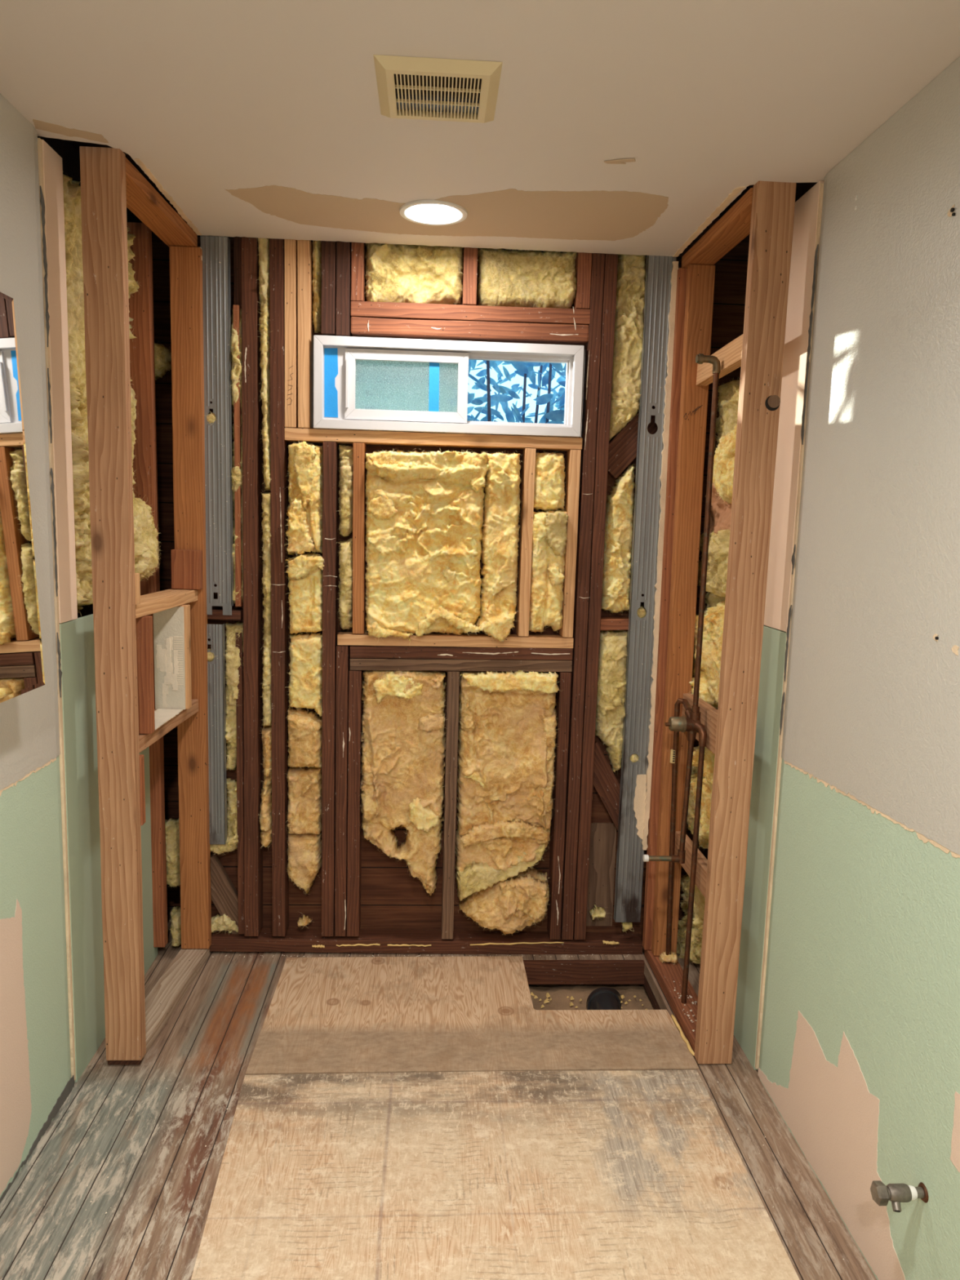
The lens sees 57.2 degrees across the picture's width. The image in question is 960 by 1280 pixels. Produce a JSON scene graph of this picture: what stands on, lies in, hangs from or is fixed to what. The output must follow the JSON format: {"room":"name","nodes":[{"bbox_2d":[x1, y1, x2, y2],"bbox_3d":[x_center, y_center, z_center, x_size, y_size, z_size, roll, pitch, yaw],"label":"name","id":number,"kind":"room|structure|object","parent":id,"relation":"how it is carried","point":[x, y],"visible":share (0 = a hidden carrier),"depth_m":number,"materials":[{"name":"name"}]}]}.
{"room":"building under construction","nodes":[
{"label":"building under construction","id":0,"kind":"room"},
{"bbox_2d":[0,93,157,1203],"bbox_3d":[-1.070,0.123,1.005,0.131,2.660,4.770,1,8,-3],"label":"wall","id":1,"kind":"structure","parent":0,"point":[52,1024],"depth_m":2.17,"materials":[{"name":"grey paint"}]},
{"bbox_2d":[0,292,44,702],"bbox_3d":[-0.968,-0.252,1.486,0.113,0.801,0.732,1,8,-3],"label":"mirror","id":2,"kind":"object","parent":1,"relation":"attached to","point":[21,658],"visible":1,"depth_m":1.78,"materials":[{"name":"white mirror"}]},
{"bbox_2d":[62,173,162,616],"bbox_3d":[-1.076,-0.677,2.558,0.217,1.188,0.590,1,8,-3],"label":"insulation batt","id":3,"kind":"object","parent":1,"relation":"attached to","point":[145,534],"visible":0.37,"depth_m":2.37,"materials":[{"name":"fabric"}]},
{"bbox_2d":[126,222,168,946],"bbox_3d":[-1.112,-0.120,2.940,0.075,2.410,0.041,1,8,-3],"label":"stud","id":4,"kind":"object","parent":1,"relation":"attached to","point":[142,368],"visible":0.44,"depth_m":2.86,"materials":[{"name":"red wood"}]},
{"bbox_2d":[0,906,876,1279],"bbox_3d":[0.046,1.559,1.288,2.540,0.320,4.730,1,8,-3],"label":"floor","id":5,"kind":"structure","parent":0,"point":[152,1229],"depth_m":2.19,"materials":[{"name":"wood"}]},
{"bbox_2d":[107,1058,142,1064],"bbox_3d":[-1.012,1.192,2.510,0.091,0.027,0.030,1,8,-3],"label":"plate","id":6,"kind":"object","parent":5,"relation":"on","point":[109,1062],"visible":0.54,"depth_m":2.50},
{"bbox_2d":[79,146,146,1060],"bbox_3d":[-0.968,-0.015,2.334,0.100,2.414,0.041,1,8,-3],"label":"wall post","id":7,"kind":"object","parent":6,"relation":"on","point":[102,170],"visible":1,"depth_m":2.30,"materials":[{"name":"brown wood"}]},
{"bbox_2d":[135,588,197,617],"bbox_3d":[-0.979,-0.112,2.637,0.091,0.039,0.583,1,8,-1],"label":"rail","id":8,"kind":"object","parent":7,"relation":"attached to","point":[157,602],"visible":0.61,"depth_m":2.64,"materials":[{"name":"brown wood"}]},
{"bbox_2d":[170,549,202,589],"bbox_3d":[-0.965,-0.232,2.897,0.094,0.128,0.036,2,8,-3],"label":"block","id":9,"kind":"object","parent":8,"relation":"on","point":[186,564],"visible":1,"depth_m":2.88,"materials":[{"name":"red wood"}]},
{"bbox_2d":[138,699,198,752],"bbox_3d":[-0.992,0.258,2.686,0.091,0.043,0.583,1,8,-1],"label":"rail","id":10,"kind":"object","parent":7,"relation":"attached to","point":[145,740],"visible":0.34,"depth_m":2.66,"materials":[{"name":"brown wood"}]},
{"bbox_2d":[135,615,155,733],"bbox_3d":[-0.968,0.098,2.467,0.095,0.331,0.035,1,8,-3],"label":"jack","id":11,"kind":"object","parent":10,"relation":"on","point":[144,648],"visible":0.45,"depth_m":2.46,"materials":[{"name":"red wood"}]},
{"bbox_2d":[153,606,185,729],"bbox_3d":[-0.973,0.077,2.636,0.093,0.330,0.292,1,8,-3],"label":"niche backer","id":12,"kind":"object","parent":10,"relation":"on","point":[169,624],"visible":0.98,"depth_m":2.77,"materials":[{"name":"paint"}]},
{"bbox_2d":[142,947,209,1057],"bbox_3d":[-1.011,1.143,2.830,0.093,0.039,0.606,2,8,0],"label":"plate","id":13,"kind":"object","parent":5,"relation":"on","point":[162,1000],"visible":0.77,"depth_m":2.84,"materials":[{"name":"brown wood"}]},
{"bbox_2d":[168,245,211,948],"bbox_3d":[-0.970,-0.082,2.957,0.097,2.354,0.039,1,8,-3],"label":"stud","id":14,"kind":"object","parent":13,"relation":"on","point":[185,262],"visible":0.86,"depth_m":2.91,"materials":[{"name":"orange wood"}]},
{"bbox_2d":[125,157,197,247],"bbox_3d":[-0.939,-1.230,2.499,0.093,0.041,0.606,1,8,-1],"label":"plate","id":15,"kind":"object","parent":14,"relation":"on","point":[144,201],"visible":0.72,"depth_m":2.50,"materials":[{"name":"orange wood"}]},
{"bbox_2d":[200,235,233,615],"bbox_3d":[-0.867,-0.689,2.905,0.088,1.216,0.031,1,8,-3],"label":"channel","id":16,"kind":"object","parent":14,"relation":"attached to","point":[216,282],"visible":1,"depth_m":2.89,"materials":[{"name":"metal"}]},
{"bbox_2d":[206,623,226,844],"bbox_3d":[-0.916,0.329,3.039,0.069,0.775,0.031,1,8,-3],"label":"channel","id":17,"kind":"object","parent":14,"relation":"attached to","point":[215,633],"visible":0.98,"depth_m":3.03,"materials":[{"name":"metal"}]},
{"bbox_2d":[209,777,238,854],"bbox_3d":[-0.904,0.631,3.114,0.146,0.283,0.105,1,8,-6],"label":"insulation batt","id":18,"kind":"object","parent":14,"relation":"attached to","point":[231,844],"visible":0.68,"depth_m":3.10,"materials":[{"name":"fabric"}]},
{"bbox_2d":[209,928,642,954],"bbox_3d":[-0.233,1.100,3.216,1.660,0.063,0.105,2,8,-3],"label":"plate","id":19,"kind":"object","parent":5,"relation":"on","point":[295,940],"depth_m":3.19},
{"bbox_2d":[210,853,238,933],"bbox_3d":[-0.922,0.922,3.173,0.218,0.310,0.031,1,8,-3],"label":"diagonal brace","id":20,"kind":"object","parent":19,"relation":"on","point":[224,895],"visible":0.48,"depth_m":3.16,"materials":[{"name":"brown wood"}]},
{"bbox_2d":[235,632,244,933],"bbox_3d":[-0.842,0.511,3.103,0.023,1.090,0.051,1,8,-3],"label":"strip","id":21,"kind":"object","parent":19,"relation":"on","point":[239,708],"visible":0.76,"depth_m":3.08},
{"bbox_2d":[232,236,262,936],"bbox_3d":[-0.796,-0.129,3.025,0.080,2.387,0.087,1,8,-3],"label":"stud","id":22,"kind":"object","parent":19,"relation":"on","point":[251,411],"depth_m":2.97,"materials":[{"name":"paint"}]},
{"bbox_2d":[207,607,243,620],"bbox_3d":[-0.879,-0.091,3.030,0.126,0.033,0.086,3,8,-3],"label":"blocking","id":23,"kind":"object","parent":22,"relation":"attached to","point":[217,612],"visible":0.52,"depth_m":2.99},
{"bbox_2d":[227,308,244,604],"bbox_3d":[-0.815,-0.620,2.954,0.092,1.012,0.137,1,8,-1],"label":"insulation batt","id":24,"kind":"object","parent":23,"relation":"on","point":[237,473],"visible":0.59,"depth_m":2.91,"materials":[{"name":"fabric"}]},
{"bbox_2d":[223,621,243,769],"bbox_3d":[-0.848,0.198,3.070,0.109,0.540,0.108,0,8,-10],"label":"insulation batt","id":25,"kind":"object","parent":22,"relation":"attached to","point":[233,659],"visible":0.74,"depth_m":3.03,"materials":[{"name":"fabric"}]},
{"bbox_2d":[269,238,288,936],"bbox_3d":[-0.688,-0.127,3.031,0.051,2.387,0.087,1,8,-3],"label":"stud","id":26,"kind":"object","parent":19,"relation":"on","point":[278,445],"visible":0.9,"depth_m":2.99,"materials":[{"name":"paint"}]},
{"bbox_2d":[257,238,271,492],"bbox_3d":[-0.709,-0.908,2.907,0.072,0.826,0.129,1,8,-6],"label":"insulation batt","id":27,"kind":"object","parent":26,"relation":"attached to","point":[263,243],"visible":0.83,"depth_m":2.88,"materials":[{"name":"fabric"}]},
{"bbox_2d":[259,490,272,726],"bbox_3d":[-0.730,-0.100,3.014,0.075,0.831,0.119,2,8,1],"label":"insulation batt","id":28,"kind":"object","parent":26,"relation":"attached to","point":[265,523],"visible":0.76,"depth_m":3.00,"materials":[{"name":"fabric"}]},
{"bbox_2d":[258,725,273,848],"bbox_3d":[-0.753,0.522,3.098,0.081,0.452,0.136,1,8,-3],"label":"insulation batt","id":29,"kind":"object","parent":26,"relation":"attached to","point":[265,813],"visible":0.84,"depth_m":3.08,"materials":[{"name":"fabric"}]},
{"bbox_2d":[284,766,321,837],"bbox_3d":[-0.619,0.569,3.110,0.156,0.262,0.134,1,8,-3],"label":"insulation batt","id":30,"kind":"object","parent":26,"relation":"attached to","point":[304,815],"visible":0.95,"depth_m":3.09,"materials":[{"name":"fabric"}]},
{"bbox_2d":[286,706,322,768],"bbox_3d":[-0.615,0.350,3.073,0.156,0.227,0.135,1,8,-3],"label":"insulation batt","id":31,"kind":"object","parent":30,"relation":"on","point":[304,726],"visible":0.94,"depth_m":3.04,"materials":[{"name":"fabric"}]},
{"bbox_2d":[287,631,323,718],"bbox_3d":[-0.604,0.123,3.053,0.161,0.316,0.131,1,8,-3],"label":"insulation batt","id":32,"kind":"object","parent":31,"relation":"on","point":[305,684],"visible":0.91,"depth_m":3.02,"materials":[{"name":"yellow fabric"}]},
{"bbox_2d":[321,441,338,936],"bbox_3d":[-0.524,0.197,3.083,0.050,1.740,0.087,1,8,-3],"label":"stud","id":33,"kind":"object","parent":19,"relation":"on","point":[330,449],"visible":0.88,"depth_m":3.04,"materials":[{"name":"paint"}]},
{"bbox_2d":[286,831,321,893],"bbox_3d":[-0.631,0.802,3.138,0.145,0.240,0.137,1,8,-3],"label":"insulation batt","id":34,"kind":"object","parent":33,"relation":"attached to","point":[304,851],"visible":0.94,"depth_m":3.10,"materials":[{"name":"fabric"}]},
{"bbox_2d":[284,552,324,634],"bbox_3d":[-0.593,-0.155,3.007,0.164,0.304,0.148,1,8,-3],"label":"insulation batt","id":35,"kind":"object","parent":33,"relation":"attached to","point":[304,571],"visible":0.94,"depth_m":2.98,"materials":[{"name":"yellow fabric"}]},
{"bbox_2d":[284,440,322,555],"bbox_3d":[-0.587,-0.474,2.960,0.154,0.403,0.166,0,8,-8],"label":"insulation batt","id":36,"kind":"object","parent":35,"relation":"on","point":[304,512],"visible":0.96,"depth_m":2.93,"materials":[{"name":"yellow fabric"}]},
{"bbox_2d":[284,427,582,451],"bbox_3d":[-0.153,-0.679,2.986,0.996,0.040,0.086,1,8,-3],"label":"board","id":37,"kind":"object","parent":33,"relation":"on","point":[291,434],"visible":0.94,"depth_m":2.95,"materials":[{"name":"brown wood"}]},
{"bbox_2d":[284,239,299,428],"bbox_3d":[-0.623,-1.010,2.916,0.038,0.604,0.087,1,8,-3],"label":"stud","id":38,"kind":"object","parent":37,"relation":"on","point":[290,245],"visible":0.79,"depth_m":2.88,"materials":[{"name":"brown wood"}]},
{"bbox_2d":[297,240,313,428],"bbox_3d":[-0.579,-1.009,2.919,0.040,0.604,0.086,1,8,-3],"label":"stud","id":39,"kind":"object","parent":37,"relation":"on","point":[304,247],"visible":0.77,"depth_m":2.88,"materials":[{"name":"brown wood"}]},
{"bbox_2d":[334,644,350,936],"bbox_3d":[-0.490,0.538,3.131,0.041,1.054,0.087,1,8,-3],"label":"stud","id":40,"kind":"object","parent":19,"relation":"on","point":[343,651],"visible":0.87,"depth_m":3.09,"materials":[{"name":"paint"}]},
{"bbox_2d":[346,669,363,936],"bbox_3d":[-0.447,0.581,3.139,0.044,0.968,0.087,1,8,-3],"label":"stud","id":41,"kind":"object","parent":19,"relation":"on","point":[354,753],"visible":0.91,"depth_m":3.10,"materials":[{"name":"paint"}]},
{"bbox_2d":[359,670,447,896],"bbox_3d":[-0.272,0.516,3.105,0.332,0.862,0.169,1,8,-3],"label":"insulation batt","id":42,"kind":"object","parent":41,"relation":"attached to","point":[403,744],"visible":0.98,"depth_m":3.07,"materials":[{"name":"fabric"}]},
{"bbox_2d":[350,657,572,671],"bbox_3d":[-0.066,0.083,3.095,0.772,0.042,0.086,1,8,-3],"label":"header beam","id":43,"kind":"structure","parent":41,"relation":"on","point":[356,664],"depth_m":3.05,"materials":[{"name":"brown wood"}]},
{"bbox_2d":[350,644,573,660],"bbox_3d":[-0.064,0.041,3.087,0.772,0.042,0.086,1,8,-3],"label":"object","id":44,"kind":"structure","parent":43,"relation":"on","point":[356,651],"depth_m":3.04,"materials":[{"name":"paint"}]},
{"bbox_2d":[337,631,573,648],"bbox_3d":[-0.084,0.000,3.081,0.816,0.038,0.086,1,8,-3],"label":"board","id":45,"kind":"object","parent":44,"relation":"on","point":[433,639],"visible":0.81,"depth_m":3.04,"materials":[{"name":"brown wood"}]},
{"bbox_2d":[335,537,354,631],"bbox_3d":[-0.458,-0.193,3.023,0.084,0.333,0.126,0,8,-12],"label":"insulation batt","id":46,"kind":"object","parent":45,"relation":"on","point":[345,552],"visible":0.91,"depth_m":2.99,"materials":[{"name":"fabric"}]},
{"bbox_2d":[337,444,353,536],"bbox_3d":[-0.452,-0.511,2.985,0.075,0.338,0.108,2,8,0],"label":"insulation batt","id":47,"kind":"object","parent":46,"relation":"on","point":[345,455],"visible":0.92,"depth_m":2.96,"materials":[{"name":"fabric"}]},
{"bbox_2d":[352,442,366,634],"bbox_3d":[-0.413,-0.345,3.017,0.039,0.643,0.086,1,8,-3],"label":"stud","id":48,"kind":"object","parent":45,"relation":"on","point":[359,449],"visible":0.91,"depth_m":2.98,"materials":[{"name":"orange wood"}]},
{"bbox_2d":[364,448,489,644],"bbox_3d":[-0.187,-0.318,2.996,0.448,0.677,0.170,1,8,-3],"label":"insulation batt","id":49,"kind":"object","parent":45,"relation":"on","point":[424,522],"visible":1,"depth_m":2.97,"materials":[{"name":"yellow fabric"}]},
{"bbox_2d":[475,450,522,641],"bbox_3d":[0.067,-0.312,3.013,0.167,0.670,0.166,1,8,-3],"label":"insulation batt","id":50,"kind":"object","parent":45,"relation":"on","point":[500,526],"visible":0.98,"depth_m":2.98,"materials":[{"name":"yellow fabric"}]},
{"bbox_2d":[515,448,536,636],"bbox_3d":[0.159,-0.335,3.049,0.037,0.640,0.086,1,8,-3],"label":"stud","id":51,"kind":"object","parent":45,"relation":"on","point":[529,454],"visible":1,"depth_m":3.01,"materials":[{"name":"brown wood"}]},
{"bbox_2d":[528,510,568,634],"bbox_3d":[0.230,-0.238,3.028,0.170,0.454,0.165,2,8,1],"label":"insulation batt","id":52,"kind":"object","parent":45,"relation":"on","point":[549,535],"visible":0.92,"depth_m":3.02,"materials":[{"name":"yellow fabric"}]},
{"bbox_2d":[533,450,565,511],"bbox_3d":[0.234,-0.544,3.011,0.153,0.220,0.110,1,8,-3],"label":"insulation batt","id":53,"kind":"object","parent":52,"relation":"on","point":[549,494],"visible":0.89,"depth_m":2.99,"materials":[{"name":"yellow fabric"}]},
{"bbox_2d":[559,449,581,637],"bbox_3d":[0.312,-0.332,3.057,0.038,0.640,0.086,1,8,-3],"label":"stud","id":54,"kind":"object","parent":45,"relation":"on","point":[573,456],"visible":0.84,"depth_m":3.02,"materials":[{"name":"brown wood"}]},
{"bbox_2d":[441,671,459,939],"bbox_3d":[-0.107,0.591,3.159,0.043,0.982,0.086,1,8,-3],"label":"stud","id":55,"kind":"object","parent":19,"relation":"on","point":[453,677],"visible":0.94,"depth_m":3.12,"materials":[{"name":"brown wood"}]},
{"bbox_2d":[457,866,551,935],"bbox_3d":[0.090,0.955,3.163,0.359,0.261,0.202,1,8,-3],"label":"insulation batt","id":56,"kind":"object","parent":19,"relation":"on","point":[521,901],"visible":0.91,"depth_m":3.12,"materials":[{"name":"fabric"}]},
{"bbox_2d":[546,671,571,939],"bbox_3d":[0.285,0.598,3.181,0.040,0.988,0.086,1,8,-3],"label":"stud","id":57,"kind":"object","parent":19,"relation":"on","point":[563,681],"visible":0.81,"depth_m":3.14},
{"bbox_2d":[454,670,559,900],"bbox_3d":[0.096,0.530,3.129,0.377,0.875,0.167,1,8,-3],"label":"insulation batt","id":58,"kind":"object","parent":57,"relation":"attached to","point":[507,734],"visible":0.99,"depth_m":3.09,"materials":[{"name":"fabric"}]},
{"bbox_2d":[555,253,604,939],"bbox_3d":[0.341,-0.101,3.090,0.072,2.399,0.087,1,8,-3],"label":"stud","id":59,"kind":"object","parent":19,"relation":"on","point":[593,347],"visible":0.87,"depth_m":3.04,"materials":[{"name":"paint"}]},
{"bbox_2d":[573,253,617,939],"bbox_3d":[0.397,-0.100,3.093,0.045,2.399,0.086,1,8,-3],"label":"stud","id":60,"kind":"object","parent":19,"relation":"on","point":[609,300],"visible":0.84,"depth_m":3.04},
{"bbox_2d":[592,740,620,830],"bbox_3d":[0.469,0.543,3.196,0.253,0.356,0.031,1,8,-3],"label":"diagonal brace","id":61,"kind":"object","parent":60,"relation":"attached to","point":[606,784],"visible":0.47,"depth_m":3.18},
{"bbox_2d":[595,630,628,773],"bbox_3d":[0.468,0.220,3.132,0.146,0.546,0.129,1,8,-3],"label":"insulation batt","id":62,"kind":"object","parent":60,"relation":"attached to","point":[611,682],"visible":0.88,"depth_m":3.10,"materials":[{"name":"fabric"}]},
{"bbox_2d":[600,616,628,630],"bbox_3d":[0.471,-0.059,3.113,0.108,0.039,0.085,0,8,-3],"label":"blocking","id":63,"kind":"object","parent":60,"relation":"attached to","point":[621,623],"visible":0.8,"depth_m":3.07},
{"bbox_2d":[601,464,635,615],"bbox_3d":[0.493,-0.349,3.053,0.137,0.541,0.127,0,8,-9],"label":"insulation batt","id":64,"kind":"object","parent":63,"relation":"on","point":[618,541],"visible":0.9,"depth_m":3.04,"materials":[{"name":"yellow fabric"}]},
{"bbox_2d":[607,406,657,478],"bbox_3d":[0.521,-0.687,3.033,0.247,0.261,0.030,1,8,-3],"label":"diagonal brace","id":65,"kind":"object","parent":60,"relation":"attached to","point":[623,447],"visible":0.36,"depth_m":3.02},
{"bbox_2d":[608,253,646,440],"bbox_3d":[0.504,-0.991,2.976,0.146,0.630,0.119,1,8,-7],"label":"insulation batt","id":66,"kind":"object","parent":65,"relation":"on","point":[631,268],"visible":0.81,"depth_m":2.96,"materials":[{"name":"fabric"}]},
{"bbox_2d":[245,955,698,1075],"bbox_3d":[-0.029,1.186,2.837,1.296,0.006,0.670,1,8,-3],"label":"plywood sheet","id":67,"kind":"object","parent":5,"relation":"on","point":[343,1015],"visible":1,"depth_m":2.73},
{"bbox_2d":[191,1070,799,1279],"bbox_3d":[0.082,1.471,0.726,1.291,0.005,3.597,1,8,-3],"label":"plywood sheet","id":68,"kind":"object","parent":5,"relation":"on","point":[380,1164],"visible":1,"depth_m":2.08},
{"bbox_2d":[523,960,644,984],"bbox_3d":[0.378,1.201,3.180,0.560,0.086,0.020,1,8,-3],"label":"joist","id":69,"kind":"object","parent":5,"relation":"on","point":[537,971],"visible":0.69,"depth_m":3.17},
{"bbox_2d":[644,950,697,1052],"bbox_3d":[0.666,1.178,2.918,0.091,0.039,0.619,1,8,-4],"label":"plate","id":70,"kind":"object","parent":5,"relation":"on","point":[665,974],"visible":0.56,"depth_m":2.90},
{"bbox_2d":[642,267,687,950],"bbox_3d":[0.661,-0.048,3.040,0.084,2.354,0.037,1,8,-3],"label":"stud","id":71,"kind":"object","parent":70,"relation":"on","point":[682,276],"visible":0.48,"depth_m":3.01,"materials":[{"name":"red wood"}]},
{"bbox_2d":[613,255,676,922],"bbox_3d":[0.568,-0.126,3.057,0.093,2.321,0.031,1,8,-3],"label":"channel","id":72,"kind":"object","parent":71,"relation":"attached to","point":[646,512],"visible":0.97,"depth_m":3.03,"materials":[{"name":"metal"}]},
{"bbox_2d":[641,261,678,850],"bbox_3d":[0.621,-0.245,3.022,0.039,2.013,0.012,1,8,-3],"label":"drywall sliver","id":73,"kind":"object","parent":71,"relation":"attached to","point":[668,386],"visible":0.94,"depth_m":3.00,"materials":[{"name":"paper"}]},
{"bbox_2d":[643,353,720,1004],"bbox_3d":[0.622,0.156,2.747,0.166,2.031,0.110,1,8,-3],"label":"shower plumbing","id":74,"kind":"object","parent":70,"relation":"on","point":[691,724],"visible":1,"depth_m":2.74,"materials":[{"name":"orange metal"}]},
{"bbox_2d":[666,697,691,963],"bbox_3d":[0.666,0.675,2.962,0.045,0.948,0.167,1,8,-3],"label":"supply pipe","id":75,"kind":"object","parent":74,"relation":"attached to","point":[673,753],"visible":0.98,"depth_m":3.02,"materials":[{"name":"orange metal"}]},
{"bbox_2d":[651,264,715,955],"bbox_3d":[0.688,-0.042,2.999,0.084,2.354,0.040,1,8,-3],"label":"stud","id":76,"kind":"object","parent":70,"relation":"on","point":[700,292],"visible":0.88,"depth_m":2.96,"materials":[{"name":"orange wood"}]},
{"bbox_2d":[686,746,715,848],"bbox_3d":[0.771,0.512,3.036,0.142,0.438,0.405,1,8,-3],"label":"insulation batt","id":77,"kind":"object","parent":76,"relation":"attached to","point":[708,761],"visible":0.41,"depth_m":2.98,"materials":[{"name":"yellow fabric"}]},
{"bbox_2d":[688,600,724,708],"bbox_3d":[0.777,0.059,2.939,0.158,0.416,0.476,1,8,-3],"label":"insulation batt","id":78,"kind":"object","parent":76,"relation":"attached to","point":[713,618],"visible":0.43,"depth_m":2.91,"materials":[{"name":"yellow fabric"}]},
{"bbox_2d":[697,527,730,599],"bbox_3d":[0.792,-0.268,2.919,0.155,0.286,0.432,1,8,-3],"label":"insulation batt","id":79,"kind":"object","parent":78,"relation":"on","point":[718,544],"visible":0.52,"depth_m":2.83,"materials":[{"name":"fabric"}]},
{"bbox_2d":[681,187,752,267],"bbox_3d":[0.727,-1.197,2.593,0.089,0.040,0.606,1,8,-4],"label":"plate","id":80,"kind":"object","parent":76,"relation":"on","point":[734,225],"visible":0.73,"depth_m":2.57,"materials":[{"name":"orange wood"}]},
{"bbox_2d":[696,334,742,386],"bbox_3d":[0.741,-0.839,2.627,0.037,0.069,0.575,1,6,-4],"label":"blocking","id":81,"kind":"object","parent":76,"relation":"attached to","point":[730,356],"visible":0.42,"depth_m":2.61,"materials":[{"name":"brown wood"}]},
{"bbox_2d":[711,379,740,446],"bbox_3d":[0.822,-0.678,2.837,0.117,0.357,0.392,1,8,-1],"label":"insulation batt","id":82,"kind":"object","parent":76,"relation":"attached to","point":[728,397],"visible":0.22,"depth_m":2.87,"materials":[{"name":"fabric"}]},
{"bbox_2d":[712,423,737,503],"bbox_3d":[0.800,-0.558,2.760,0.142,0.287,0.323,1,8,-3],"label":"insulation batt","id":83,"kind":"object","parent":82,"relation":"attached to","point":[724,456],"visible":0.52,"depth_m":2.73,"materials":[{"name":"yellow fabric"}]},
{"bbox_2d":[676,874,705,964],"bbox_3d":[0.779,0.976,3.117,0.134,0.476,0.370,1,8,-2],"label":"insulation batt","id":84,"kind":"object","parent":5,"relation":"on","point":[699,899],"visible":0.41,"depth_m":3.12,"materials":[{"name":"fabric"}]},
{"bbox_2d":[693,181,796,1063],"bbox_3d":[0.723,0.030,2.429,0.102,2.438,0.044,1,8,-3],"label":"wall post","id":85,"kind":"object","parent":5,"relation":"on","point":[773,203],"visible":1,"depth_m":2.40,"materials":[{"name":"brown wood"}]},
{"bbox_2d":[151,208,750,942],"bbox_3d":[-0.021,-0.140,3.274,2.520,2.720,0.331,1,8,-3],"label":"wall","id":86,"kind":"structure","parent":0,"point":[392,899],"depth_m":3.23,"materials":[{"name":"brown wood"}]},
{"bbox_2d":[164,817,180,887],"bbox_3d":[-1.101,0.764,3.139,0.108,0.273,0.113,1,8,-3],"label":"insulation batt","id":87,"kind":"object","parent":86,"relation":"attached to","point":[171,825],"visible":0.48,"depth_m":3.11,"materials":[{"name":"fabric"}]},
{"bbox_2d":[320,240,336,335],"bbox_3d":[-0.496,-1.158,2.903,0.046,0.300,0.086,1,8,-3],"label":"stud","id":88,"kind":"object","parent":86,"relation":"attached to","point":[328,310],"visible":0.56,"depth_m":2.86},
{"bbox_2d":[335,240,351,336],"bbox_3d":[-0.449,-1.155,2.906,0.045,0.303,0.085,1,8,-3],"label":"stud","id":89,"kind":"object","parent":86,"relation":"attached to","point":[343,313],"visible":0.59,"depth_m":2.87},
{"bbox_2d":[313,334,584,437],"bbox_3d":[-0.105,-0.845,2.961,0.889,0.296,0.104,1,8,-3],"label":"window","id":90,"kind":"structure","parent":86,"relation":"in","point":[351,349],"depth_m":2.92,"materials":[{"name":"white plastic"}]},
{"bbox_2d":[324,347,337,417],"bbox_3d":[-0.493,-0.852,2.914,0.046,0.223,0.001,1,8,-3],"label":"tape strip","id":91,"kind":"object","parent":90,"relation":"attached to","point":[331,354],"visible":1,"depth_m":2.91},
{"bbox_2d":[351,316,588,345],"bbox_3d":[-0.033,-1.043,2.943,0.788,0.075,0.089,1,8,-3],"label":"header beam","id":92,"kind":"structure","parent":86,"relation":"attached to","point":[442,330],"depth_m":2.91,"materials":[{"name":"paint"}]},
{"bbox_2d":[351,301,590,324],"bbox_3d":[-0.030,-1.088,2.937,0.790,0.055,0.087,1,8,-3],"label":"header beam","id":93,"kind":"structure","parent":92,"relation":"on","point":[413,311],"depth_m":2.90,"materials":[{"name":"paint"}]},
{"bbox_2d":[364,243,463,304],"bbox_3d":[-0.218,-1.205,2.902,0.353,0.247,0.116,1,8,-6],"label":"insulation batt","id":94,"kind":"object","parent":93,"relation":"on","point":[394,273],"visible":0.92,"depth_m":2.89,"materials":[{"name":"fabric"}]},
{"bbox_2d":[476,248,577,308],"bbox_3d":[0.154,-1.199,2.921,0.357,0.226,0.105,1,8,-2],"label":"insulation batt","id":95,"kind":"object","parent":93,"relation":"on","point":[507,277],"visible":0.95,"depth_m":2.90,"materials":[{"name":"fabric"}]},
{"bbox_2d":[0,0,959,257],"bbox_3d":[0.122,-1.099,0.894,2.600,0.184,4.850,1,8,-3],"label":"ceiling","id":96,"kind":"structure","parent":0,"point":[618,126],"depth_m":1.87,"materials":[{"name":"paint"}]},
{"bbox_2d":[399,200,467,225],"bbox_3d":[-0.134,-1.242,2.540,0.197,0.028,0.197,1,8,-3],"label":"recessed light","id":97,"kind":"object","parent":96,"relation":"in","point":[428,212],"visible":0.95,"depth_m":2.54,"materials":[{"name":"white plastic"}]},
{"bbox_2d":[373,54,502,123],"bbox_3d":[-0.086,-1.175,1.815,0.249,0.106,0.251,1,8,-3],"label":"ceiling vent","id":98,"kind":"object","parent":96,"relation":"in","point":[403,75],"visible":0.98,"depth_m":1.79,"materials":[{"name":"beige plastic"}]},
{"bbox_2d":[733,56,959,1279],"bbox_3d":[1.123,0.187,0.980,0.478,2.660,4.475,1,8,-3],"label":"wall","id":99,"kind":"structure","parent":0,"point":[847,1014],"depth_m":1.93,"materials":[{"name":"grey paint"}]},
{"bbox_2d":[870,1180,928,1212],"bbox_3d":[0.801,1.061,1.679,0.097,0.046,0.045,1,8,-3],"label":"shutoff valve","id":100,"kind":"object","parent":99,"relation":"attached to","point":[897,1193],"visible":1,"depth_m":1.67,"materials":[{"name":"grey metal"}]},
{"bbox_3d":[-0.508,0.742,8.762,12.000,0.100,10.800,1,8,-3],"label":"ground","id":101,"kind":"structure","parent":0,"visible":0},
{"bbox_2d":[355,360,457,412],"bbox_3d":[-1.783,-0.442,4.877,3.370,3.200,0.240,1,8,-3],"label":"wall","id":102,"kind":"structure","parent":101,"relation":"on","point":[385,371],"depth_m":4.83,"materials":[{"name":"green"}]},
{"bbox_2d":[447,360,566,423],"bbox_3d":[0.310,-0.280,4.124,1.011,2.596,1.094,1,8,-3],"label":"shrub","id":103,"kind":"object","parent":101,"relation":"on","point":[525,369],"visible":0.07,"depth_m":3.90,"materials":[{"name":"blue plant"}]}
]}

